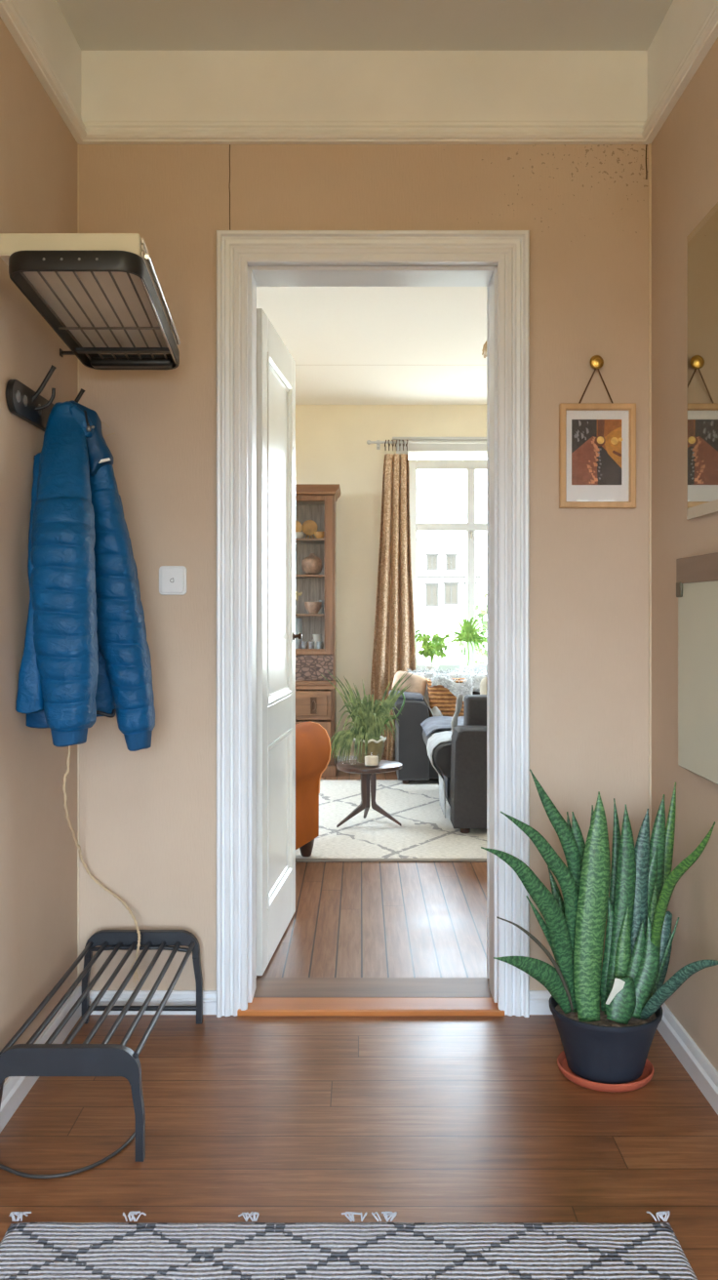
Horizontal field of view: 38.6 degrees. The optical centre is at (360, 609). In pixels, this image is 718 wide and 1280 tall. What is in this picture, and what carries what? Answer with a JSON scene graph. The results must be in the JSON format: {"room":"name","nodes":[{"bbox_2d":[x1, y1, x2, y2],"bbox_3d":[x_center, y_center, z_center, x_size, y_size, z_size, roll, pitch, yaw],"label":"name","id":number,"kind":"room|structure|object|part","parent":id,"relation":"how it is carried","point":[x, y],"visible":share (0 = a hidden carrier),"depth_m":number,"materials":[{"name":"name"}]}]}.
{"room":"entrance hallway","nodes":[
{"label":"entrance hallway","id":0,"kind":"room"},
{"bbox_2d":[0,16,77,1082],"bbox_3d":[-0.879,-0.225,0.850,0.100,2.810,4.300,0,0,0],"label":"wall","id":1,"kind":"structure","parent":0,"point":[38,151],"depth_m":2.52,"materials":[{"name":"paint"}]},
{"bbox_2d":[0,985,81,1132],"bbox_3d":[-0.819,1.140,0.850,0.020,0.080,4.300,0,0,0],"label":"baseboard","id":2,"kind":"structure","parent":1,"relation":"attached to","point":[16,1089],"depth_m":2.52,"materials":[{"name":"white paint"}]},
{"bbox_2d":[5,364,85,431],"bbox_3d":[-0.790,-0.535,2.678,0.076,0.139,0.585,0,0,0],"label":"coat rack","id":3,"kind":"object","parent":1,"relation":"attached to","point":[23,402],"visible":0.69,"depth_m":2.52,"materials":[{"name":"metal"}]},
{"bbox_3d":[-0.820,-0.505,2.678,0.016,0.080,0.585,0,0,0],"label":"wall plate","id":4,"kind":"part","parent":3,"relation":"part of","materials":[{"name":"black paint"}]},
{"bbox_2d":[15,400,155,751],"bbox_3d":[-0.689,-0.084,2.615,0.282,0.910,0.414,0,0,0],"label":"jacket","id":5,"kind":"object","parent":3,"relation":"hanging from","point":[86,656],"visible":1,"depth_m":2.51,"materials":[{"name":"blue fabric"}]},
{"bbox_3d":[-0.793,-0.075,2.529,0.064,0.648,0.182,0,0,0],"label":"panel","id":6,"kind":"part","parent":5,"relation":"part of","materials":[{"name":"blue fabric"}]},
{"bbox_2d":[62,421,141,985],"bbox_3d":[-0.713,0.245,2.845,0.204,1.604,0.255,0,0,0],"label":"twine","id":7,"kind":"object","parent":3,"relation":"hanging from","point":[69,746],"visible":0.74,"depth_m":2.86,"materials":[{"name":"fabric"}]},
{"bbox_3d":[-0.715,0.292,2.852,0.200,1.463,0.241,0,0,0],"label":"cord","id":8,"kind":"part","parent":7,"relation":"part of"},
{"bbox_2d":[8,250,180,369],"bbox_3d":[-0.627,-0.724,2.517,0.334,0.107,0.717,0,0,-7],"label":"rack","id":9,"kind":"object","parent":1,"relation":"attached to","point":[20,261],"visible":1,"depth_m":2.41,"materials":[{"name":"metal"}]},
{"bbox_2d":[0,233,177,347],"bbox_3d":[-0.624,-0.762,2.518,0.306,0.096,0.637,0,0,0],"label":"storage box","id":10,"kind":"object","parent":9,"relation":"on","point":[10,243],"visible":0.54,"depth_m":2.39,"materials":[{"name":"fabric"}]},
{"bbox_3d":[-0.491,-0.700,2.511,0.010,0.052,0.591,0,0,-3],"label":"rail","id":11,"kind":"part","parent":9,"relation":"part of","materials":[{"name":"metal"}]},
{"bbox_3d":[-0.479,-0.746,2.490,0.011,0.063,0.552,0,0,-3],"label":"rail","id":12,"kind":"part","parent":9,"relation":"part of","materials":[{"name":"metal"}]},
{"bbox_2d":[0,0,717,144],"bbox_3d":[0.010,-1.496,0.850,1.678,0.267,4.300,0,0,0],"label":"trim","id":13,"kind":"structure","parent":1,"relation":"attached to","point":[101,97],"depth_m":2.99,"materials":[{"name":"beige paint"}]},
{"bbox_2d":[0,1014,717,1279],"bbox_3d":[0.010,1.210,0.792,1.878,0.060,4.385,0,0,0],"label":"floor","id":14,"kind":"structure","parent":0,"point":[279,1118],"depth_m":2.31,"materials":[{"name":"wood"}]},
{"bbox_2d":[0,1130,135,1178],"bbox_3d":[-0.730,1.176,2.219,0.461,0.008,0.197,0,0,0],"label":"cable","id":15,"kind":"object","parent":14,"relation":"on","point":[3,1167],"visible":0.97,"depth_m":2.15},
{"bbox_2d":[0,929,202,1161],"bbox_3d":[-0.625,1.049,2.565,0.343,0.262,0.752,0,0,0],"label":"shoe rack","id":16,"kind":"object","parent":14,"relation":"on","point":[29,1059],"visible":1,"depth_m":2.39,"materials":[{"name":"black metal"}]},
{"bbox_3d":[-0.783,1.086,2.200,0.027,0.188,0.020,0,0,0],"label":"leg","id":17,"kind":"part","parent":16,"relation":"part of","materials":[{"name":"black metal"}]},
{"bbox_3d":[-0.631,0.978,2.200,0.314,0.082,0.022,0,0,0],"label":"panel","id":18,"kind":"part","parent":16,"relation":"part of","materials":[{"name":"black metal"}]},
{"bbox_3d":[-0.783,1.077,2.930,0.027,0.207,0.020,0,0,0],"label":"leg","id":19,"kind":"part","parent":16,"relation":"part of","materials":[{"name":"black metal"}]},
{"bbox_3d":[-0.479,1.086,2.200,0.027,0.188,0.020,0,0,0],"label":"leg","id":20,"kind":"part","parent":16,"relation":"part of","materials":[{"name":"black metal"}]},
{"bbox_3d":[-0.625,0.957,2.930,0.326,0.078,0.022,0,0,0],"label":"panel","id":21,"kind":"part","parent":16,"relation":"part of","materials":[{"name":"black metal"}]},
{"bbox_3d":[-0.467,1.077,2.930,0.027,0.207,0.020,0,0,0],"label":"leg","id":22,"kind":"part","parent":16,"relation":"part of","materials":[{"name":"black metal"}]},
{"bbox_2d":[0,1210,697,1279],"bbox_3d":[-0.042,1.169,1.501,1.276,0.019,0.962,0,0,0],"label":"woven rug","id":23,"kind":"object","parent":14,"relation":"on","point":[43,1250],"visible":1,"depth_m":1.87,"materials":[{"name":"fabric"}]},
{"bbox_2d":[480,768,717,1092],"bbox_3d":[0.591,0.792,2.571,0.554,0.775,0.370,0,0,10],"label":"snake plant","id":24,"kind":"object","parent":14,"relation":"on","point":[607,1030],"visible":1,"depth_m":2.56,"materials":[{"name":"green plant"}]},
{"bbox_3d":[0.622,1.087,2.610,0.282,0.161,0.282,0,0,0],"label":"pot","id":25,"kind":"part","parent":24,"relation":"part of","materials":[{"name":"blue ceramic"}]},
{"bbox_2d":[79,144,648,990],"bbox_3d":[0.010,-0.225,3.058,1.878,2.810,0.115,0,0,0],"label":"wall","id":26,"kind":"structure","parent":0,"point":[147,818],"depth_m":3.00,"materials":[{"name":"paint"}]},
{"bbox_2d":[77,143,79,986],"bbox_3d":[-0.827,-0.127,2.998,0.004,2.473,0.004,0,0,0],"label":"trim","id":27,"kind":"structure","parent":26,"relation":"attached to","point":[77,143],"depth_m":3.00,"materials":[{"name":"beige paint"}]},
{"bbox_2d":[80,990,216,1014],"bbox_3d":[-0.625,1.147,2.990,0.409,0.066,0.020,0,0,0],"label":"baseboard","id":28,"kind":"structure","parent":26,"relation":"attached to","point":[177,997],"depth_m":2.98,"materials":[{"name":"white paint"}]},
{"bbox_2d":[159,565,186,595],"bbox_3d":[-0.550,-0.086,2.991,0.080,0.084,0.018,0,0,0],"label":"light switch","id":29,"kind":"object","parent":26,"relation":"attached to","point":[172,579],"visible":1,"depth_m":2.98,"materials":[{"name":"white plastic"}]},
{"bbox_2d":[256,308,302,975],"bbox_3d":[-0.291,0.102,3.592,0.074,2.115,0.722,0,0,6],"label":"door","id":30,"kind":"structure","parent":26,"relation":"in","point":[276,635],"depth_m":3.54,"materials":[{"name":"white paint"}]},
{"bbox_3d":[-0.302,-0.263,3.592,0.046,1.159,0.514,0,0,5],"label":"panel","id":31,"kind":"part","parent":30,"relation":"part of","materials":[{"name":"white paint"}]},
{"bbox_3d":[-0.302,0.713,3.592,0.046,0.539,0.514,0,0,5],"label":"panel","id":32,"kind":"part","parent":30,"relation":"part of","materials":[{"name":"white paint"}]},
{"bbox_3d":[-0.240,0.100,3.889,0.034,0.032,0.032,0,0,0],"label":"handle","id":33,"kind":"part","parent":30,"relation":"part of","materials":[{"name":"brown metal"}]},
{"bbox_2d":[237,997,504,1015],"bbox_3d":[0.029,1.201,3.025,0.778,0.078,0.100,0,0,0],"label":"trim","id":34,"kind":"structure","parent":26,"relation":"attached to","point":[260,1006],"depth_m":3.00,"materials":[{"name":"orange wood"}]},
{"bbox_2d":[247,264,497,1002],"bbox_3d":[0.031,0.065,3.115,0.786,2.199,0.229,0,0,0],"label":"trim","id":35,"kind":"structure","parent":26,"relation":"attached to","point":[259,275],"depth_m":3.03,"materials":[{"name":"white paint"}]},
{"bbox_2d":[216,230,529,1017],"bbox_3d":[0.035,0.040,2.982,0.907,2.280,0.037,0,0,0],"label":"trim","id":36,"kind":"structure","parent":26,"relation":"attached to","point":[509,250],"depth_m":2.98,"materials":[{"name":"white paint"}]},
{"bbox_2d":[253,977,492,997],"bbox_3d":[0.029,1.202,3.159,0.778,0.076,0.167,0,0,0],"label":"trim","id":37,"kind":"structure","parent":26,"relation":"attached to","point":[265,986],"depth_m":3.15,"materials":[{"name":"brown wood"}]},
{"bbox_2d":[486,286,488,978],"bbox_3d":[0.035,0.034,3.248,0.907,2.293,0.037,0,0,0],"label":"trim","id":38,"kind":"structure","parent":26,"relation":"attached to","point":[487,287],"depth_m":3.23,"materials":[{"name":"white paint"}]},
{"bbox_2d":[529,990,552,1014],"bbox_3d":[0.669,1.147,2.990,0.360,0.066,0.020,0,0,0],"label":"baseboard","id":39,"kind":"structure","parent":26,"relation":"attached to","point":[539,999],"depth_m":2.98,"materials":[{"name":"white paint"}]},
{"bbox_2d":[589,355,603,368],"bbox_3d":[0.686,-0.720,2.986,0.041,0.041,0.027,0,0,0],"label":"wall hook","id":40,"kind":"object","parent":26,"relation":"attached to","point":[596,361],"visible":1,"depth_m":2.97,"materials":[{"name":"gold metal"}]},
{"bbox_2d":[559,368,636,508],"bbox_3d":[0.690,-0.504,2.987,0.220,0.413,0.022,0,0,0],"label":"picture frame","id":41,"kind":"object","parent":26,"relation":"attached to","point":[597,441],"visible":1,"depth_m":2.99,"materials":[{"name":"brown wood"}]},
{"bbox_2d":[571,419,622,484],"bbox_3d":[0.689,-0.460,2.989,0.147,0.191,0.005,0,0,0],"label":"art print","id":42,"kind":"object","parent":41,"relation":"attached to","point":[596,444],"depth_m":2.99},
{"bbox_2d":[648,143,651,840],"bbox_3d":[0.846,-0.127,2.997,0.006,2.473,0.006,0,0,0],"label":"trim","id":43,"kind":"structure","parent":26,"relation":"attached to","point":[650,144],"depth_m":2.99,"materials":[{"name":"beige paint"}]},
{"bbox_2d":[56,0,673,50],"bbox_3d":[0.010,-1.670,0.858,1.878,0.080,4.515,0,0,0],"label":"ceiling","id":44,"kind":"structure","parent":0,"point":[95,24],"depth_m":2.85,"materials":[{"name":"paint"}]},
{"bbox_2d":[256,286,486,404],"bbox_3d":[0.300,-1.570,5.532,4.800,0.080,4.835,0,0,0],"label":"ceiling","id":45,"kind":"structure","parent":0,"point":[348,345],"depth_m":5.87,"materials":[{"name":"paint"}]},
{"bbox_2d":[481,341,486,358],"bbox_3d":[0.815,-1.343,4.620,0.534,0.373,0.534,0,0,0],"label":"pendant lamp","id":46,"kind":"object","parent":45,"relation":"hanging from","point":[485,343],"visible":0.09,"depth_m":4.66,"materials":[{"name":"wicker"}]},
{"bbox_2d":[256,768,486,977],"bbox_3d":[0.300,1.204,5.596,4.800,0.072,4.708,0,0,0],"label":"floor","id":47,"kind":"structure","parent":0,"point":[350,919],"depth_m":3.84,"materials":[{"name":"wood"}]},
{"bbox_2d":[295,483,340,777],"bbox_3d":[-0.623,0.148,7.372,0.947,2.040,0.506,0,0,0],"label":"display cabinet","id":48,"kind":"object","parent":47,"relation":"on","point":[315,696],"visible":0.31,"depth_m":7.15,"materials":[{"name":"brown wood"}]},
{"bbox_2d":[295,618,302,648],"bbox_3d":[-0.455,0.177,7.310,0.072,0.235,0.072,0,0,0],"label":"vase","id":49,"kind":"object","parent":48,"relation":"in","point":[299,621],"visible":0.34,"depth_m":7.28,"materials":[{"name":"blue ceramic"}]},
{"bbox_2d":[295,520,302,531],"bbox_3d":[-0.483,-0.577,7.405,0.085,0.146,0.085,0,0,45],"label":"plate","id":50,"kind":"object","parent":48,"relation":"on","point":[299,527],"visible":0.27,"depth_m":7.41,"materials":[{"name":"orange ceramic"}]},
{"bbox_2d":[295,591,302,612],"bbox_3d":[-0.503,-0.056,7.351,0.150,0.171,0.086,0,0,16],"label":"dried flowers","id":51,"kind":"object","parent":48,"relation":"on","point":[297,592],"visible":0.28,"depth_m":7.34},
{"bbox_2d":[295,531,303,538],"bbox_3d":[-0.445,-0.527,7.310,0.072,0.050,0.072,0,0,0],"label":"bowl","id":52,"kind":"object","parent":48,"relation":"on","point":[299,535],"visible":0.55,"depth_m":7.28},
{"bbox_2d":[301,641,307,648],"bbox_3d":[-0.399,0.260,7.240,0.044,0.070,0.044,0,0,0],"label":"tumbler","id":53,"kind":"object","parent":48,"relation":"in","point":[303,644],"visible":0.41,"depth_m":7.22,"materials":[{"name":"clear glass"}]},
{"bbox_2d":[301,520,318,538],"bbox_3d":[-0.371,-0.577,7.405,0.085,0.146,0.085,0,0,45],"label":"plate","id":54,"kind":"object","parent":48,"relation":"on","point":[309,527],"visible":0.93,"depth_m":7.41,"materials":[{"name":"orange ceramic"}]},
{"bbox_2d":[295,613,324,615],"bbox_3d":[-0.623,0.037,7.402,0.815,0.014,0.403,0,0,0],"label":"shelf","id":55,"kind":"object","parent":48,"relation":"attached to","point":[296,614],"depth_m":7.20,"materials":[{"name":"brown wood"}]},
{"bbox_2d":[295,574,324,578],"bbox_3d":[-0.623,-0.240,7.402,0.815,0.014,0.403,0,0,0],"label":"shelf","id":56,"kind":"object","parent":48,"relation":"attached to","point":[297,576],"depth_m":7.25,"materials":[{"name":"brown wood"}]},
{"bbox_2d":[295,538,324,544],"bbox_3d":[-0.623,-0.495,7.402,0.815,0.014,0.403,0,0,0],"label":"shelf","id":57,"kind":"object","parent":48,"relation":"attached to","point":[298,540],"depth_m":7.32,"materials":[{"name":"brown wood"}]},
{"bbox_2d":[308,640,314,648],"bbox_3d":[-0.350,0.260,7.250,0.044,0.070,0.044,0,0,0],"label":"tumbler","id":58,"kind":"object","parent":48,"relation":"in","point":[311,643],"visible":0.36,"depth_m":7.23,"materials":[{"name":"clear glass"}]},
{"bbox_2d":[301,553,322,574],"bbox_3d":[-0.350,-0.326,7.342,0.155,0.158,0.156,0,0,0],"label":"tureen","id":59,"kind":"object","parent":48,"relation":"on","point":[311,564],"visible":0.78,"depth_m":7.29,"materials":[{"name":"ceramic"}]},
{"bbox_2d":[304,601,321,613],"bbox_3d":[-0.343,-0.013,7.330,0.124,0.085,0.124,0,0,0],"label":"bowl","id":60,"kind":"object","parent":48,"relation":"on","point":[311,607],"visible":0.86,"depth_m":7.29,"materials":[{"name":"ceramic"}]},
{"bbox_3d":[-0.623,0.170,7.613,0.815,1.900,0.016,0,0,0],"label":"panel","id":61,"kind":"part","parent":48,"relation":"part of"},
{"bbox_3d":[-0.411,0.931,7.156,0.412,0.298,0.028,0,0,0],"label":"door","id":62,"kind":"part","parent":48,"relation":"part of","materials":[{"name":"wood"}]},
{"bbox_3d":[-0.411,0.669,7.155,0.412,0.202,0.030,0,0,0],"label":"drawer","id":63,"kind":"part","parent":48,"relation":"part of","materials":[{"name":"brown wood"}]},
{"bbox_3d":[-0.331,0.667,7.130,0.044,0.115,0.022,0,0,0],"label":"drawer pull","id":64,"kind":"part","parent":48,"relation":"part of","materials":[{"name":"wood"}]},
{"bbox_3d":[-0.408,-0.243,7.160,0.422,1.110,0.028,0,0,0],"label":"door","id":65,"kind":"part","parent":48,"relation":"part of","materials":[{"name":"brown wood"}]},
{"bbox_2d":[312,634,323,648],"bbox_3d":[-0.315,0.235,7.350,0.092,0.120,0.092,0,0,0],"label":"jug","id":66,"kind":"object","parent":48,"relation":"in","point":[316,637],"visible":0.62,"depth_m":7.32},
{"bbox_3d":[-0.623,-0.839,7.372,0.947,0.067,0.506,0,0,0],"label":"cornice","id":67,"kind":"part","parent":48,"relation":"part of","materials":[{"name":"brown wood"}]},
{"bbox_2d":[314,531,324,538],"bbox_3d":[-0.294,-0.529,7.320,0.084,0.055,0.084,0,0,0],"label":"bowl","id":68,"kind":"object","parent":48,"relation":"on","point":[318,535],"visible":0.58,"depth_m":7.29,"materials":[{"name":"orange ceramic"}]},
{"bbox_2d":[316,640,322,648],"bbox_3d":[-0.294,0.260,7.260,0.044,0.070,0.044,0,0,0],"label":"tumbler","id":69,"kind":"object","parent":48,"relation":"in","point":[319,644],"visible":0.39,"depth_m":7.24,"materials":[{"name":"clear glass"}]},
{"bbox_2d":[319,600,324,613],"bbox_3d":[-0.272,-0.020,7.370,0.060,0.100,0.060,0,0,0],"label":"goblet","id":70,"kind":"object","parent":48,"relation":"on","point":[322,601],"visible":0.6,"depth_m":7.35,"materials":[{"name":"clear glass"}]},
{"bbox_2d":[295,779,486,861],"bbox_3d":[0.375,1.162,5.870,2.758,0.010,2.260,0,0,0],"label":"living room rug","id":71,"kind":"object","parent":47,"relation":"on","point":[424,834],"visible":0.3,"depth_m":5.41,"materials":[{"name":"beige fabric"}]},
{"bbox_2d":[295,720,331,856],"bbox_3d":[-0.742,0.741,4.543,0.988,0.833,0.904,0,0,17],"label":"armchair","id":72,"kind":"object","parent":71,"relation":"on","point":[313,748],"visible":0.14,"depth_m":4.67,"materials":[{"name":"orange leather"},{"name":"dark wood"}]},
{"bbox_2d":[336,759,402,827],"bbox_3d":[0.047,0.992,5.498,0.356,0.327,0.360,0,0,0],"label":"side table","id":73,"kind":"object","parent":71,"relation":"on","point":[368,773],"visible":0.94,"depth_m":5.48,"materials":[{"name":"brown wood"}]},
{"bbox_3d":[-0.050,1.002,5.467,0.165,0.306,0.024,0,0,-20],"label":"leg","id":74,"kind":"part","parent":73,"relation":"part of","materials":[{"name":"brown wood"}]},
{"bbox_2d":[320,671,410,762],"bbox_3d":[0.036,0.580,5.578,0.495,0.495,0.304,0,0,-27],"label":"spider plant","id":75,"kind":"object","parent":73,"relation":"on","point":[370,719],"visible":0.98,"depth_m":5.54,"materials":[{"name":"green plant"}]},
{"bbox_3d":[0.045,0.767,5.575,0.168,0.122,0.168,0,0,0],"label":"pot","id":76,"kind":"part","parent":75,"relation":"part of","materials":[{"name":"stone"}]},
{"bbox_3d":[0.156,0.579,5.567,0.172,0.264,0.018,0,0,4],"label":"runner stem","id":77,"kind":"part","parent":75,"relation":"part of","materials":[{"name":"green plant"}]},
{"bbox_3d":[0.030,1.002,5.595,0.024,0.306,0.165,0,0,-6],"label":"leg","id":78,"kind":"part","parent":73,"relation":"part of","materials":[{"name":"brown wood"}]},
{"bbox_2d":[363,752,379,765],"bbox_3d":[0.056,0.791,5.415,0.082,0.074,0.082,0,0,0],"label":"candle","id":79,"kind":"object","parent":73,"relation":"on","point":[370,760],"visible":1,"depth_m":5.39,"materials":[{"name":"beige wax"}]},
{"bbox_3d":[0.135,1.002,5.487,0.165,0.306,0.024,0,0,8],"label":"leg","id":80,"kind":"part","parent":73,"relation":"part of","materials":[{"name":"brown wood"}]},
{"bbox_2d":[422,694,486,833],"bbox_3d":[0.916,0.779,5.931,1.048,0.758,1.338,0,0,0],"label":"sofa","id":81,"kind":"object","parent":71,"relation":"on","point":[461,762],"visible":0.33,"depth_m":5.26,"materials":[{"name":"grey fabric"}]},
{"bbox_2d":[422,728,451,777],"bbox_3d":[0.786,0.808,6.051,0.788,0.193,1.098,0,0,0],"label":"seat cushion","id":82,"kind":"object","parent":81,"relation":"on","point":[442,753],"depth_m":5.50,"materials":[{"name":"grey fabric"}]},
{"bbox_2d":[426,730,451,818],"bbox_3d":[0.498,0.917,5.740,0.241,0.422,0.460,0,0,0],"label":"throw","id":83,"kind":"object","parent":81,"relation":"on","point":[435,739],"visible":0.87,"depth_m":5.70,"materials":[{"name":"fabric"}]},
{"bbox_2d":[450,693,463,737],"bbox_3d":[0.534,0.588,5.698,0.030,0.238,0.110,0,0,44],"label":"scarf","id":84,"kind":"object","parent":83,"relation":"on","point":[459,702],"visible":0.79,"depth_m":5.69,"materials":[{"name":"grey fabric"}]},
{"bbox_2d":[420,716,463,736],"bbox_3d":[0.658,0.709,6.270,0.555,0.064,0.585,0,0,0],"label":"blanket","id":85,"kind":"object","parent":81,"relation":"on","point":[433,723],"visible":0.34,"depth_m":6.25,"materials":[{"name":"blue fabric"}]},
{"bbox_3d":[0.959,0.873,5.380,0.962,0.505,0.235,0,0,0],"label":"arm","id":86,"kind":"part","parent":81,"relation":"part of","materials":[{"name":"grey fabric"}]},
{"bbox_2d":[480,677,486,694],"bbox_3d":[0.866,0.542,5.765,0.388,0.335,0.130,0,0,0],"label":"cushion","id":87,"kind":"object","parent":81,"relation":"on","point":[483,685],"visible":0.13,"depth_m":5.72,"materials":[{"name":"beige fabric"}]},
{"bbox_2d":[391,691,479,783],"bbox_3d":[1.117,0.824,7.107,1.815,0.688,0.665,0,0,0],"label":"sofa","id":88,"kind":"object","parent":47,"relation":"on","point":[411,750],"visible":0.2,"depth_m":6.78,"materials":[{"name":"grey fabric"}]},
{"bbox_2d":[388,689,423,700],"bbox_3d":[0.300,0.574,6.870,0.229,0.064,0.150,0,0,0],"label":"folded cloth","id":89,"kind":"object","parent":88,"relation":"on","point":[412,696],"visible":0.73,"depth_m":6.80,"materials":[{"name":"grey fabric"}]},
{"bbox_2d":[391,671,427,695],"bbox_3d":[0.330,0.512,6.980,0.243,0.192,0.104,0,0,0],"label":"cushion","id":90,"kind":"object","parent":88,"relation":"on","point":[419,683],"visible":0.62,"depth_m":6.94,"materials":[{"name":"fabric"}]},
{"bbox_3d":[0.330,0.865,7.107,0.240,0.530,0.665,0,0,0],"label":"arm","id":91,"kind":"part","parent":88,"relation":"part of","materials":[{"name":"grey fabric"}]},
{"bbox_2d":[411,672,442,716],"bbox_3d":[0.447,0.582,6.993,0.096,0.281,0.453,0,0,-18],"label":"throw","id":92,"kind":"object","parent":88,"relation":"on","point":[435,711],"visible":0.47,"depth_m":6.83,"materials":[{"name":"fabric"}]},
{"bbox_2d":[426,678,465,717],"bbox_3d":[0.584,0.601,6.930,0.282,0.259,0.250,0,0,0],"label":"wicker basket","id":93,"kind":"object","parent":88,"relation":"on","point":[440,697],"visible":0.55,"depth_m":6.82,"materials":[{"name":"wicker"}]},
{"bbox_2d":[427,673,473,701],"bbox_3d":[0.608,0.526,6.849,0.323,0.222,0.160,0,0,0],"label":"white shawl","id":94,"kind":"object","parent":93,"relation":"in","point":[465,688],"visible":0.92,"depth_m":6.79,"materials":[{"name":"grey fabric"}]},
{"bbox_2d":[404,665,486,692],"bbox_3d":[0.981,0.503,7.324,1.367,0.197,0.308,0,0,0],"label":"throw","id":95,"kind":"object","parent":88,"relation":"on","point":[477,675],"visible":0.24,"depth_m":7.26,"materials":[{"name":"grey fabric"}]},
{"bbox_2d":[295,404,486,756],"bbox_3d":[0.300,-0.175,7.790,4.800,2.710,0.280,0,0,0],"label":"wall","id":96,"kind":"structure","parent":0,"point":[332,447],"depth_m":7.65,"materials":[{"name":"paint"}]},
{"bbox_2d":[337,756,357,762],"bbox_3d":[0.300,1.135,7.640,4.600,0.090,0.020,0,0,0],"label":"baseboard","id":97,"kind":"structure","parent":96,"relation":"attached to","point":[350,757],"depth_m":7.64,"materials":[{"name":"white paint"}]},
{"bbox_2d":[366,440,486,449],"bbox_3d":[1.070,-1.230,7.594,2.056,0.070,0.110,0,0,0],"label":"curtain rod","id":98,"kind":"object","parent":96,"relation":"attached to","point":[378,442],"visible":0.54,"depth_m":7.55,"materials":[{"name":"white paint"}]},
{"bbox_2d":[370,440,415,760],"bbox_3d":[0.234,-0.035,7.523,0.346,2.440,0.105,0,0,0],"label":"curtain","id":99,"kind":"object","parent":98,"relation":"hanging from","point":[394,649],"visible":0.76,"depth_m":7.51,"materials":[{"name":"brown fabric"}]},
{"bbox_3d":[1.070,-1.235,7.555,2.020,0.018,0.018,0,0,0],"label":"rod","id":100,"kind":"part","parent":98,"relation":"part of","materials":[{"name":"white paint"}]},
{"bbox_2d":[392,437,486,454],"bbox_3d":[1.076,-0.400,7.630,1.688,1.770,0.040,0,0,0],"label":"trim","id":101,"kind":"structure","parent":96,"relation":"attached to","point":[411,447],"depth_m":7.63,"materials":[{"name":"white paint"}]},
{"bbox_2d":[408,459,486,672],"bbox_3d":[1.076,-0.325,7.758,1.448,1.620,0.097,0,0,0],"label":"window","id":102,"kind":"structure","parent":96,"relation":"in","point":[470,527],"depth_m":7.74,"materials":[{"name":"white paint"}]},
{"bbox_3d":[1.076,0.502,7.650,1.648,0.035,0.180,0,0,0],"label":"trim","id":103,"kind":"structure","parent":96,"relation":"attached to","visible":0},
{"bbox_2d":[414,630,450,670],"bbox_3d":[0.524,0.317,7.633,0.263,0.336,0.133,0,0,21],"label":"plant","id":104,"kind":"object","parent":103,"relation":"on","point":[430,649],"visible":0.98,"depth_m":7.61,"materials":[{"name":"green plant"}]},
{"bbox_3d":[0.530,0.451,7.630,0.100,0.068,0.100,0,0,0],"label":"pot","id":105,"kind":"part","parent":104,"relation":"part of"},
{"bbox_2d":[440,617,486,671],"bbox_3d":[0.779,0.270,7.627,0.438,0.431,0.167,0,0,0],"label":"plant","id":106,"kind":"object","parent":103,"relation":"on","point":[468,634],"visible":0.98,"depth_m":7.62,"materials":[{"name":"green plant"}]},
{"bbox_3d":[0.792,0.451,7.630,0.100,0.068,0.100,0,0,0],"label":"pot","id":107,"kind":"part","parent":106,"relation":"part of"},
{"bbox_3d":[0.797,0.333,7.630,0.022,0.195,0.010,0,0,0],"label":"stem","id":108,"kind":"part","parent":106,"relation":"part of","materials":[{"name":"white plant"}]},
{"bbox_2d":[651,37,717,1072],"bbox_3d":[0.899,-0.225,0.850,0.100,2.810,4.300,0,0,0],"label":"wall","id":109,"kind":"structure","parent":0,"point":[685,149],"depth_m":2.76,"materials":[{"name":"paint"}]},
{"bbox_2d":[656,1002,717,1115],"bbox_3d":[0.839,1.140,0.850,0.020,0.080,4.300,0,0,0],"label":"baseboard","id":110,"kind":"structure","parent":109,"relation":"attached to","point":[694,1060],"depth_m":2.60,"materials":[{"name":"white paint"}]},
{"bbox_2d":[676,552,717,784],"bbox_3d":[0.831,0.137,2.331,0.032,0.537,0.662,0,0,0],"label":"board","id":111,"kind":"object","parent":109,"relation":"attached to","point":[697,577],"visible":1,"depth_m":2.50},
{"bbox_3d":[0.833,-0.100,2.331,0.028,0.065,0.662,0,0,0],"label":"rail","id":112,"kind":"part","parent":111,"relation":"part of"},
{"bbox_2d":[686,201,717,519],"bbox_3d":[0.840,-0.596,2.317,0.016,0.727,0.635,0,0,0],"label":"wall mirror","id":113,"kind":"object","parent":109,"relation":"attached to","point":[702,241],"visible":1,"depth_m":2.49,"materials":[{"name":"clear glass"}]},
{"label":"outside","id":114,"kind":"structure","parent":0,"visible":0},
{"bbox_2d":[416,628,486,664],"bbox_3d":[10.000,2.030,64.125,140.000,0.100,111.750,0,0,0],"label":"ground","id":115,"kind":"structure","parent":114,"point":[454,657],"depth_m":42.00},
{"bbox_2d":[416,542,482,643],"bbox_3d":[5.057,-1.117,63.900,4.229,6.194,8.200,0,0,0],"label":"house","id":116,"kind":"structure","parent":115,"relation":"on","point":[441,567],"depth_m":60.01,"materials":[{"name":"stone"}]},
{"bbox_3d":[4.157,-0.829,59.980,0.661,1.204,0.020,0,0,0],"label":"pane","id":117,"kind":"part","parent":116,"relation":"part of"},
{"bbox_3d":[4.171,-2.743,59.980,0.576,0.804,0.020,0,0,0],"label":"pane","id":118,"kind":"part","parent":116,"relation":"part of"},
{"bbox_3d":[5.286,-2.743,59.980,0.519,0.804,0.020,0,0,0],"label":"pane","id":119,"kind":"part","parent":116,"relation":"part of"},
{"bbox_3d":[5.286,-0.914,59.980,0.747,1.147,0.020,0,0,0],"label":"pane","id":120,"kind":"part","parent":116,"relation":"part of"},
{"bbox_2d":[455,588,486,664],"bbox_3d":[2.078,0.749,14.016,1.561,2.469,1.132,0,0,0],"label":"leafy tree","id":121,"kind":"object","parent":115,"relation":"on","point":[483,611],"visible":0.1,"depth_m":14.00,"materials":[{"name":"green plant"}]}
]}

